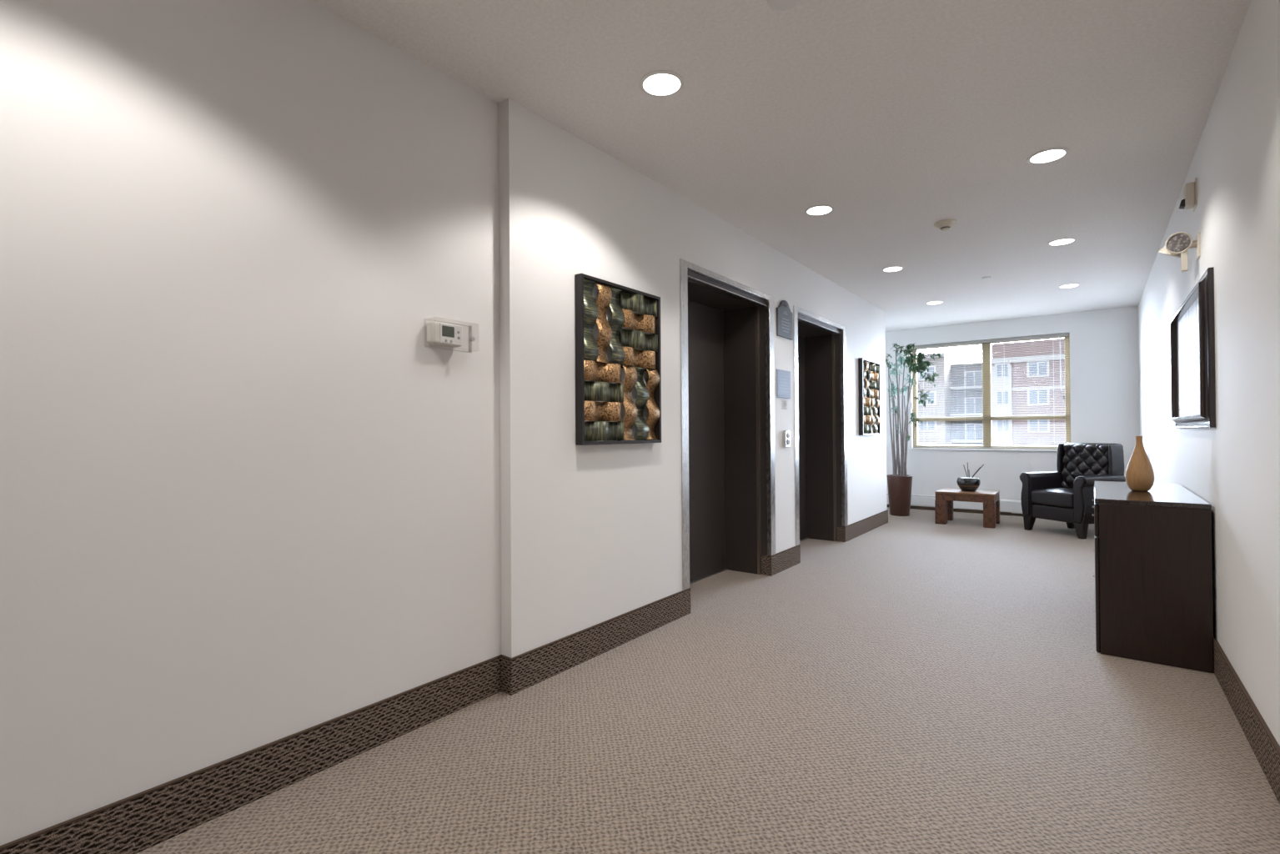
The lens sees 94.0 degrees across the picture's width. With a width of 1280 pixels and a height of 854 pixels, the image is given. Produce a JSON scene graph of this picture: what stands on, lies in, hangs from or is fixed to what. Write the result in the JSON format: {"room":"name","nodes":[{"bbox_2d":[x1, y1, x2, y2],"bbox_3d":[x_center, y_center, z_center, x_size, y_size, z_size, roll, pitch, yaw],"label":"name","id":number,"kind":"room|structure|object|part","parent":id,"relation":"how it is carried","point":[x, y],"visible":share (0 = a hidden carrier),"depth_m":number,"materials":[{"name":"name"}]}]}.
{"room":"lobby","nodes":[
{"label":"lobby","id":0,"kind":"room"},
{"bbox_2d":[0,0,887,845],"bbox_3d":[-0.788,-0.137,2.782,0.567,2.600,11.883,-1,-1,37],"label":"wall","id":1,"kind":"structure","parent":0,"point":[248,502],"depth_m":1.94,"materials":[{"name":"white paint"}]},
{"bbox_2d":[0,655,501,853],"bbox_3d":[-2.402,1.075,0.263,0.014,0.156,5.926,-1,-1,37],"label":"baseboard","id":2,"kind":"structure","parent":1,"relation":"attached to","point":[136,823],"depth_m":1.84,"materials":[{"name":"brown carpet"}]},
{"bbox_2d":[426,321,462,347],"bbox_3d":[-0.781,-0.371,2.392,0.053,0.090,0.144,-1,-1,37],"label":"thermostat","id":3,"kind":"object","parent":1,"relation":"attached to","point":[440,333],"visible":1,"depth_m":2.36,"materials":[{"name":"white plastic"}]},
{"bbox_3d":[-0.756,-0.371,2.390,0.006,0.080,0.106,-1,-1,37],"label":"panel","id":4,"kind":"part","parent":3,"relation":"part of","materials":[{"name":"white plastic"}]},
{"bbox_2d":[469,336,475,341],"bbox_3d":[-0.747,-0.371,2.413,0.082,0.112,0.224,-1,-1,37],"label":"guard","id":5,"kind":"object","parent":1,"relation":"attached to","point":[471,338],"visible":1,"depth_m":2.44,"materials":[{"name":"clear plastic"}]},
{"bbox_2d":[499,654,513,695],"bbox_3d":[-0.584,1.082,2.608,0.081,0.156,0.014,-1,-1,37],"label":"baseboard","id":6,"kind":"structure","parent":1,"relation":"attached to","point":[507,674],"depth_m":2.60,"materials":[{"name":"brown carpet"}]},
{"bbox_2d":[512,587,691,693],"bbox_3d":[-0.120,1.083,3.164,0.014,0.156,1.438,-1,-1,37],"label":"baseboard","id":7,"kind":"structure","parent":1,"relation":"attached to","point":[532,667],"depth_m":3.01,"materials":[{"name":"brown carpet"}]},
{"bbox_2d":[575,273,661,445],"bbox_3d":[-0.097,-0.330,3.182,0.047,0.838,0.668,-1,-1,37],"label":"metal wall art","id":8,"kind":"object","parent":1,"relation":"attached to","point":[594,364],"visible":1,"depth_m":3.13,"materials":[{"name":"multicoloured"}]},
{"bbox_2d":[679,258,775,590],"bbox_3d":[0.482,0.065,4.358,0.463,2.205,1.351,-1,-1,37],"label":"door","id":9,"kind":"structure","parent":1,"relation":"in","point":[728,439],"depth_m":4.74,"materials":[{"name":"silver metal"}]},
{"bbox_3d":[0.502,0.104,4.702,0.040,2.119,0.570,-1,-1,37],"label":"panel","id":10,"kind":"part","parent":9,"relation":"part of","materials":[{"name":"brown metal"}]},
{"bbox_3d":[0.347,1.165,4.456,0.068,0.007,1.143,-1,-1,37],"label":"sill","id":11,"kind":"part","parent":9,"relation":"part of","materials":[{"name":"beige carpet"}]},
{"bbox_3d":[0.469,0.080,4.367,0.312,2.175,1.215,-1,-1,37],"label":"return panel","id":12,"kind":"part","parent":9,"relation":"part of","materials":[{"name":"brown metal"}]},
{"bbox_2d":[760,554,772,576],"bbox_3d":[0.998,1.089,4.704,0.092,0.156,0.014,-1,-1,37],"label":"baseboard","id":13,"kind":"structure","parent":1,"relation":"attached to","point":[766,560],"depth_m":4.70,"materials":[{"name":"brown carpet"}]},
{"bbox_2d":[776,369,790,398],"bbox_3d":[1.180,-0.352,4.906,0.013,0.228,0.260,-1,-1,37],"label":"notice sign","id":14,"kind":"object","parent":1,"relation":"attached to","point":[783,377],"visible":1,"depth_m":4.89,"materials":[{"name":"blue"}]},
{"bbox_2d":[776,300,793,339],"bbox_3d":[1.194,-0.891,4.926,0.022,0.307,0.300,-1,-1,37],"label":"wall plaque","id":15,"kind":"object","parent":1,"relation":"attached to","point":[784,315],"visible":1,"depth_m":4.90,"materials":[{"name":"grey metal"}]},
{"bbox_2d":[772,544,800,575],"bbox_3d":[1.204,1.089,4.911,0.014,0.156,0.571,-1,-1,37],"label":"baseboard","id":16,"kind":"structure","parent":1,"relation":"attached to","point":[782,560],"depth_m":4.89,"materials":[{"name":"brown carpet"}]},
{"bbox_2d":[782,430,790,446],"bbox_3d":[1.210,0.096,4.917,0.037,0.142,0.100,-1,-1,37],"label":"panel","id":17,"kind":"object","parent":1,"relation":"attached to","point":[785,434],"visible":1,"depth_m":4.89,"materials":[{"name":"silver metal"}]},
{"bbox_2d":[793,305,848,546],"bbox_3d":[1.543,0.069,5.758,0.463,2.205,1.347,-1,-1,37],"label":"door","id":18,"kind":"structure","parent":1,"relation":"in","point":[820,343],"depth_m":6.17,"materials":[{"name":"silver metal"}]},
{"bbox_3d":[1.563,0.109,6.101,0.040,2.119,0.568,-1,-1,37],"label":"panel","id":19,"kind":"part","parent":18,"relation":"part of","materials":[{"name":"brown metal"}]},
{"bbox_3d":[1.531,0.084,5.768,0.312,2.175,1.211,-1,-1,37],"label":"return panel","id":20,"kind":"part","parent":18,"relation":"part of","materials":[{"name":"brown metal"}]},
{"bbox_2d":[836,526,846,542],"bbox_3d":[2.058,1.093,6.103,0.092,0.156,0.014,-1,-1,37],"label":"baseboard","id":21,"kind":"structure","parent":1,"relation":"attached to","point":[840,530],"depth_m":6.10,"materials":[{"name":"brown carpet"}]},
{"bbox_2d":[845,509,888,542],"bbox_3d":[2.566,1.095,6.708,0.014,0.156,1.571,-1,-1,37],"label":"baseboard","id":22,"kind":"structure","parent":1,"relation":"attached to","point":[855,529],"depth_m":6.62,"materials":[{"name":"brown wood"}]},
{"bbox_2d":[858,357,880,435],"bbox_3d":[2.595,-0.328,6.735,0.047,0.838,0.668,-1,-1,37],"label":"metal wall art","id":23,"kind":"object","parent":1,"relation":"attached to","point":[865,411],"visible":1,"depth_m":6.69,"materials":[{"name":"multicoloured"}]},
{"bbox_2d":[135,506,1279,853],"bbox_3d":[0.557,1.214,2.786,3.699,0.120,13.720,-1,-1,37],"label":"floor","id":24,"kind":"structure","parent":0,"point":[913,684],"depth_m":2.18,"materials":[{"name":"carpet"}]},
{"bbox_2d":[885,342,943,516],"bbox_3d":[3.590,0.028,7.895,0.379,2.295,0.767,0,-1,-39],"label":"potted ficus","id":25,"kind":"object","parent":24,"relation":"on","point":[899,485],"visible":0.98,"depth_m":7.92,"materials":[{"name":"green plant"}]},
{"bbox_3d":[3.389,-0.072,8.064,0.040,1.541,0.085,0,-1,-33],"label":"stem","id":26,"kind":"part","parent":25,"relation":"part of","materials":[{"name":"grey plant"}]},
{"bbox_3d":[3.394,0.118,7.984,0.030,1.161,0.038,0,-1,-39],"label":"stem","id":27,"kind":"part","parent":25,"relation":"part of","materials":[{"name":"grey plant"}]},
{"bbox_3d":[3.433,0.038,8.074,0.036,1.321,0.078,0,0,-6],"label":"stem","id":28,"kind":"part","parent":25,"relation":"part of","materials":[{"name":"grey plant"}]},
{"bbox_3d":[3.434,-0.012,8.060,0.154,1.422,0.080,-1,-1,37],"label":"stem","id":29,"kind":"part","parent":25,"relation":"part of","materials":[{"name":"grey plant"}]},
{"bbox_3d":[3.436,-0.162,7.996,0.058,1.721,0.045,-1,-1,37],"label":"stem","id":30,"kind":"part","parent":25,"relation":"part of","materials":[{"name":"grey plant"}]},
{"bbox_3d":[3.486,-0.022,8.059,0.035,1.441,0.087,0,0,2],"label":"stem","id":31,"kind":"part","parent":25,"relation":"part of","materials":[{"name":"grey plant"}]},
{"bbox_2d":[886,474,912,516],"bbox_3d":[3.475,0.912,7.991,0.322,0.530,0.322,-1,-1,37],"label":"planter","id":32,"kind":"object","parent":25,"relation":"attached to","point":[899,486],"depth_m":7.87,"materials":[{"name":"brown ceramic"}]},
{"bbox_3d":[3.461,-0.003,7.935,0.038,1.401,0.053,-1,-1,37],"label":"stem","id":33,"kind":"part","parent":25,"relation":"part of","materials":[{"name":"grey plant"}]},
{"bbox_3d":[3.515,-0.103,7.970,0.062,1.601,0.036,-1,-1,37],"label":"stem","id":34,"kind":"part","parent":25,"relation":"part of","materials":[{"name":"grey plant"}]},
{"bbox_3d":[3.561,0.137,8.022,0.051,1.121,0.026,-1,0,17],"label":"stem","id":35,"kind":"part","parent":25,"relation":"part of","materials":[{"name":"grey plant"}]},
{"bbox_3d":[3.562,0.077,7.982,0.067,1.241,0.026,0,0,14],"label":"stem","id":36,"kind":"part","parent":25,"relation":"part of","materials":[{"name":"grey plant"}]},
{"bbox_3d":[3.576,-0.164,7.942,0.104,1.721,0.084,-1,-1,37],"label":"stem","id":37,"kind":"part","parent":25,"relation":"part of","materials":[{"name":"grey plant"}]},
{"bbox_3d":[3.572,-0.085,7.887,0.195,1.562,0.051,-1,-1,37],"label":"stem","id":38,"kind":"part","parent":25,"relation":"part of","materials":[{"name":"grey plant"}]},
{"bbox_2d":[886,492,1023,516],"bbox_3d":[4.577,1.067,8.110,3.280,0.209,0.062,-1,-1,37],"label":"baseboard heater","id":39,"kind":"object","parent":24,"relation":"on","point":[1007,507],"visible":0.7,"depth_m":8.16,"materials":[{"name":"white metal"}]},
{"bbox_2d":[934,487,999,528],"bbox_3d":[3.969,0.971,7.234,0.624,0.394,0.504,-1,-1,37],"label":"table","id":40,"kind":"object","parent":24,"relation":"on","point":[945,497],"visible":0.98,"depth_m":7.12,"materials":[{"name":"brown wood"}]},
{"bbox_3d":[3.650,1.025,7.232,0.116,0.290,0.116,-1,-1,37],"label":"leg","id":41,"kind":"part","parent":40,"relation":"part of","materials":[{"name":"brown wood"}]},
{"bbox_3d":[3.884,1.026,7.541,0.116,0.290,0.116,-1,-1,37],"label":"leg","id":42,"kind":"part","parent":40,"relation":"part of","materials":[{"name":"brown wood"}]},
{"bbox_2d":[956,476,980,491],"bbox_3d":[3.970,0.692,7.215,0.256,0.164,0.256,-1,-1,37],"label":"bowl","id":43,"kind":"object","parent":40,"relation":"on","point":[965,484],"visible":0.99,"depth_m":7.13,"materials":[{"name":"black ceramic"}]},
{"bbox_3d":[4.054,1.020,6.925,0.116,0.290,0.116,-1,-1,37],"label":"leg","id":44,"kind":"part","parent":40,"relation":"part of","materials":[{"name":"brown wood"}]},
{"bbox_3d":[4.289,1.021,7.235,0.116,0.290,0.116,-1,-1,37],"label":"leg","id":45,"kind":"part","parent":40,"relation":"part of","materials":[{"name":"brown wood"}]},
{"bbox_2d":[1019,442,1125,539],"bbox_3d":[4.771,0.668,6.555,0.740,0.978,0.745,0,0,-18],"label":"armchair","id":46,"kind":"object","parent":24,"relation":"on","point":[1066,494],"visible":0.91,"depth_m":6.49,"materials":[{"name":"black leather"}]},
{"bbox_3d":[4.336,0.762,6.730,0.024,0.463,0.108,0,0,-18],"label":"arm panel","id":47,"kind":"part","parent":46,"relation":"part of","materials":[{"name":"black leather"}]},
{"bbox_3d":[4.390,1.083,6.723,0.089,0.155,0.095,0,0,-18],"label":"leg","id":48,"kind":"part","parent":46,"relation":"part of","materials":[{"name":"black wood"}]},
{"bbox_3d":[4.624,0.761,6.827,0.588,0.498,0.135,0,0,-18],"label":"arm","id":49,"kind":"part","parent":46,"relation":"part of","materials":[{"name":"black leather"}]},
{"bbox_2d":[1031,489,1074,508],"bbox_3d":[4.676,0.774,6.523,0.520,0.158,0.472,0,0,-18],"label":"seat cushion","id":50,"kind":"object","parent":46,"relation":"on","point":[1047,499],"depth_m":6.43,"materials":[{"name":"black leather"}]},
{"bbox_3d":[4.723,0.931,6.537,0.584,0.152,0.476,0,0,-18],"label":"rail","id":51,"kind":"part","parent":46,"relation":"part of","materials":[{"name":"black leather"}]},
{"bbox_3d":[4.676,0.684,6.524,0.460,0.026,0.412,0,0,-18],"label":"cushion crown","id":52,"kind":"part","parent":46,"relation":"part of","materials":[{"name":"black leather"}]},
{"bbox_3d":[4.917,1.076,6.826,0.086,0.165,0.075,0,0,-18],"label":"leg","id":53,"kind":"part","parent":46,"relation":"part of","materials":[{"name":"black wood"}]},
{"bbox_3d":[4.527,0.756,6.154,0.024,0.463,0.108,0,0,-18],"label":"arm panel","id":54,"kind":"part","parent":46,"relation":"part of","materials":[{"name":"black leather"}]},
{"bbox_3d":[4.568,1.078,6.185,0.089,0.155,0.095,0,0,-18],"label":"leg","id":55,"kind":"part","parent":46,"relation":"part of","materials":[{"name":"black wood"}]},
{"bbox_3d":[4.816,0.755,6.248,0.588,0.498,0.135,0,0,-18],"label":"arm","id":56,"kind":"part","parent":46,"relation":"part of","materials":[{"name":"black leather"}]},
{"bbox_2d":[1092,481,1213,672],"bbox_3d":[2.865,0.753,3.413,0.442,0.782,1.298,-1,-1,37],"label":"base cabinet","id":57,"kind":"object","parent":24,"relation":"on","point":[1153,575],"visible":1,"depth_m":2.90,"materials":[{"name":"brown wood"}]},
{"bbox_3d":[2.445,0.475,3.197,0.018,0.164,0.418,-1,-1,37],"label":"drawer","id":58,"kind":"part","parent":57,"relation":"part of","materials":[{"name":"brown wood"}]},
{"bbox_3d":[2.447,0.852,3.194,0.018,0.578,0.418,-1,-1,37],"label":"door","id":59,"kind":"part","parent":57,"relation":"part of","materials":[{"name":"brown wood"}]},
{"bbox_2d":[1124,436,1154,491],"bbox_3d":[2.836,0.206,3.390,0.127,0.311,0.127,-1,-1,37],"label":"vase","id":60,"kind":"object","parent":57,"relation":"on","point":[1139,472],"visible":1,"depth_m":3.36,"materials":[{"name":"brown wood"}]},
{"bbox_2d":[311,0,1251,331],"bbox_3d":[0.539,-1.502,2.808,3.699,0.128,13.720,-1,-1,37],"label":"ceiling","id":61,"kind":"structure","parent":0,"point":[902,117],"depth_m":2.77,"materials":[{"name":"white paint"}]},
{"bbox_2d":[639,70,683,96],"bbox_3d":[0.092,-1.442,2.513,0.188,0.007,0.188,-1,-1,37],"label":"recessed light","id":62,"kind":"object","parent":61,"relation":"in","point":[660,82],"visible":1,"depth_m":2.51,"materials":[{"name":"white"}]},
{"bbox_2d":[804,204,833,215],"bbox_3d":[1.190,-1.437,3.962,0.188,0.007,0.188,-1,-1,37],"label":"recessed light","id":63,"kind":"object","parent":61,"relation":"in","point":[820,209],"visible":1,"depth_m":3.95,"materials":[{"name":"white"}]},
{"bbox_2d":[881,266,903,271],"bbox_3d":[2.293,-1.433,5.418,0.188,0.007,0.188,-1,-1,37],"label":"recessed light","id":64,"kind":"object","parent":61,"relation":"in","point":[892,268],"visible":1,"depth_m":5.41,"materials":[{"name":"white"}]},
{"bbox_2d":[925,301,943,304],"bbox_3d":[3.388,-1.428,6.863,0.188,0.007,0.188,-1,-1,37],"label":"recessed light","id":65,"kind":"object","parent":61,"relation":"in","point":[931,302],"visible":1,"depth_m":6.84,"materials":[{"name":"white"}]},
{"bbox_2d":[933,219,956,230],"bbox_3d":[2.159,-1.418,4.222,0.144,0.053,0.144,-1,-1,37],"label":"smoke detector","id":66,"kind":"object","parent":61,"relation":"attached to","point":[944,225],"visible":1,"depth_m":4.19,"materials":[{"name":"beige plastic"}]},
{"bbox_2d":[981,276,991,279],"bbox_3d":[3.335,-1.433,5.747,0.080,0.014,0.080,-1,-1,37],"label":"sprinkler cover","id":67,"kind":"object","parent":61,"relation":"attached to","point":[986,277],"visible":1,"depth_m":5.72,"materials":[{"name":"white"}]},
{"bbox_2d":[1026,146,1069,164],"bbox_3d":[2.183,-1.450,3.196,0.188,0.007,0.188,-1,-1,37],"label":"recessed light","id":68,"kind":"object","parent":61,"relation":"in","point":[1051,154],"visible":1,"depth_m":3.19,"materials":[{"name":"white"}]},
{"bbox_2d":[1047,237,1076,245],"bbox_3d":[3.293,-1.445,4.661,0.188,0.007,0.188,-1,-1,37],"label":"recessed light","id":69,"kind":"object","parent":61,"relation":"in","point":[1065,240],"visible":1,"depth_m":4.65,"materials":[{"name":"white"}]},
{"bbox_2d":[1057,283,1080,288],"bbox_3d":[4.385,-1.441,6.102,0.188,0.007,0.188,-1,-1,37],"label":"recessed light","id":70,"kind":"object","parent":61,"relation":"in","point":[1069,285],"visible":1,"depth_m":6.08,"materials":[{"name":"white"}]},
{"bbox_2d":[884,306,1139,500],"bbox_3d":[4.646,-0.129,8.205,3.399,2.600,0.150,-1,-1,37],"label":"wall","id":71,"kind":"structure","parent":0,"point":[1104,356],"depth_m":7.62,"materials":[{"name":"white paint"}]},
{"bbox_2d":[909,332,1070,451],"bbox_3d":[4.712,-0.434,8.135,1.920,1.508,0.173,-1,-1,37],"label":"window","id":72,"kind":"structure","parent":71,"relation":"in","point":[986,389],"depth_m":8.13,"materials":[{"name":"beige plastic"}]},
{"bbox_3d":[4.379,-0.117,8.455,0.836,0.060,0.064,-1,-1,37],"label":"rail","id":73,"kind":"part","parent":72,"relation":"part of","materials":[{"name":"beige plastic"}]},
{"bbox_3d":[4.673,0.309,8.071,1.920,0.022,0.028,-1,-1,37],"label":"sill","id":74,"kind":"part","parent":72,"relation":"part of","materials":[{"name":"white"}]},
{"bbox_2d":[912,332,1069,448],"bbox_3d":[4.701,-0.448,8.121,1.846,1.476,0.053,-1,-1,37],"label":"blind","id":75,"kind":"object","parent":72,"relation":"attached to","point":[1060,335],"visible":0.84,"depth_m":8.06,"materials":[{"name":"grey plastic"}]},
{"bbox_3d":[4.708,0.284,8.119,1.846,0.012,0.024,-1,-1,37],"label":"rail","id":76,"kind":"part","parent":75,"relation":"part of","materials":[{"name":"grey"}]},
{"bbox_3d":[4.873,-0.440,7.979,0.003,1.440,0.003,0,0,-10],"label":"ladder cord","id":77,"kind":"part","parent":75,"relation":"part of","materials":[{"name":"white fabric"}]},
{"bbox_3d":[5.303,-0.446,7.653,0.003,1.440,0.003,0,0,8],"label":"ladder cord","id":78,"kind":"part","parent":75,"relation":"part of","materials":[{"name":"white fabric"}]},
{"bbox_3d":[5.121,-0.126,7.892,0.820,0.060,0.064,-1,-1,37],"label":"rail","id":79,"kind":"part","parent":72,"relation":"part of","materials":[{"name":"beige plastic"}]},
{"bbox_2d":[1138,0,1279,746],"bbox_3d":[1.993,-0.164,1.765,0.150,2.600,13.620,-1,-1,37],"label":"wall","id":80,"kind":"structure","parent":0,"point":[1233,465],"depth_m":2.29,"materials":[{"name":"white paint"}]},
{"bbox_2d":[1158,231,1200,271],"bbox_3d":[2.847,-0.915,3.147,0.118,0.204,0.198,0,0,-14],"label":"emergency light","id":81,"kind":"object","parent":80,"relation":"attached to","point":[1177,244],"visible":1,"depth_m":3.11,"materials":[{"name":"beige plastic"}]},
{"bbox_3d":[2.861,-0.948,3.109,0.044,0.044,0.080,0,-1,-45],"label":"arm","id":82,"kind":"part","parent":81,"relation":"part of","materials":[{"name":"beige plastic"}]},
{"bbox_3d":[2.885,-0.934,3.086,0.012,0.124,0.090,-1,-1,37],"label":"wall plate","id":83,"kind":"part","parent":81,"relation":"part of","materials":[{"name":"beige plastic"}]},
{"bbox_2d":[1179,177,1197,211],"bbox_3d":[2.921,-1.231,3.185,0.068,0.145,0.120,-1,-1,37],"label":"fire alarm strobe","id":84,"kind":"object","parent":80,"relation":"attached to","point":[1190,191],"visible":1,"depth_m":3.15,"materials":[{"name":"beige plastic"}]},
{"bbox_3d":[2.945,-1.231,3.167,0.008,0.145,0.120,-1,-1,37],"label":"wall plate","id":85,"kind":"part","parent":84,"relation":"part of","materials":[{"name":"beige plastic"}]},
{"bbox_2d":[1169,266,1215,427],"bbox_3d":[3.029,-0.361,3.300,0.047,0.733,1.413,-1,-1,37],"label":"mirror","id":86,"kind":"object","parent":80,"relation":"attached to","point":[1192,326],"visible":1,"depth_m":3.13,"materials":[{"name":"grey mirror"}]},
{"bbox_2d":[1213,634,1279,804],"bbox_3d":[1.891,1.059,1.743,0.014,0.156,13.471,-1,-1,37],"label":"baseboard","id":87,"kind":"structure","parent":80,"relation":"attached to","point":[1265,747],"depth_m":2.14,"materials":[{"name":"brown carpet"}]},
{"label":"outside","id":88,"kind":"structure","parent":0,"visible":0},
{"bbox_3d":[45.444,10.425,59.802,120.000,0.200,129.730,-1,-1,37],"label":"ground","id":89,"kind":"structure","parent":88,"visible":0},
{"bbox_2d":[917,338,1065,446],"bbox_3d":[41.647,0.960,61.943,36.847,18.813,10.950,-1,-1,37],"label":"apartment building","id":90,"kind":"structure","parent":89,"relation":"on","point":[1017,432],"depth_m":59.92,"materials":[{"name":"brown brick"}]},
{"bbox_3d":[30.664,-5.766,63.834,1.544,1.194,0.025,-1,-1,37],"label":"pane","id":91,"kind":"part","parent":90,"relation":"part of","materials":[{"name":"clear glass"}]},
{"bbox_3d":[30.700,-0.331,63.790,1.544,1.194,0.025,-1,-1,37],"label":"pane","id":92,"kind":"part","parent":90,"relation":"part of","materials":[{"name":"clear glass"}]},
{"bbox_3d":[30.682,-3.049,63.812,1.544,1.194,0.025,-1,-1,37],"label":"pane","id":93,"kind":"part","parent":90,"relation":"part of","materials":[{"name":"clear glass"}]},
{"bbox_3d":[34.601,0.865,62.408,3.890,1.000,0.080,-1,-1,37],"label":"railing","id":94,"kind":"part","parent":90,"relation":"part of","materials":[{"name":"grey"}]},
{"bbox_3d":[34.583,-1.935,62.431,3.890,1.000,0.080,-1,-1,37],"label":"railing","id":95,"kind":"part","parent":90,"relation":"part of","materials":[{"name":"grey"}]},
{"bbox_3d":[34.565,-4.776,62.454,3.890,1.000,0.080,-1,-1,37],"label":"railing","id":96,"kind":"part","parent":90,"relation":"part of","materials":[{"name":"grey"}]},
{"bbox_3d":[36.020,-2.256,64.282,1.647,1.647,0.025,-1,-1,37],"label":"pane","id":97,"kind":"part","parent":90,"relation":"part of","materials":[{"name":"clear glass"}]},
{"bbox_3d":[36.002,-5.097,64.305,1.647,1.647,0.025,-1,-1,37],"label":"pane","id":98,"kind":"part","parent":90,"relation":"part of","materials":[{"name":"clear glass"}]},
{"bbox_3d":[36.038,0.544,64.259,1.647,1.647,0.025,-1,-1,37],"label":"pane","id":99,"kind":"part","parent":90,"relation":"part of","materials":[{"name":"clear glass"}]},
{"bbox_3d":[36.453,2.110,60.041,1.688,16.548,0.250,-1,-1,37],"label":"corner panel","id":100,"kind":"part","parent":90,"relation":"part of","materials":[{"name":"white"}]},
{"bbox_3d":[36.417,-0.215,59.897,1.029,1.235,0.025,-1,-1,37],"label":"pane","id":101,"kind":"part","parent":90,"relation":"part of","materials":[{"name":"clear glass"}]},
{"bbox_3d":[36.400,-2.932,59.919,1.029,1.235,0.025,-1,-1,37],"label":"pane","id":102,"kind":"part","parent":90,"relation":"part of","materials":[{"name":"clear glass"}]},
{"bbox_3d":[36.382,-5.650,59.941,1.029,1.235,0.025,-1,-1,37],"label":"pane","id":103,"kind":"part","parent":90,"relation":"part of","materials":[{"name":"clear glass"}]},
{"bbox_3d":[38.888,-5.679,58.356,1.544,1.318,0.025,-1,-1,37],"label":"pane","id":104,"kind":"part","parent":90,"relation":"part of","materials":[{"name":"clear glass"}]},
{"bbox_3d":[38.905,-2.961,58.334,1.544,1.318,0.025,-1,-1,37],"label":"pane","id":105,"kind":"part","parent":90,"relation":"part of","materials":[{"name":"clear glass"}]},
{"bbox_3d":[38.923,-0.244,58.312,1.544,1.318,0.025,-1,-1,37],"label":"pane","id":106,"kind":"part","parent":90,"relation":"part of","materials":[{"name":"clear glass"}]}
]}

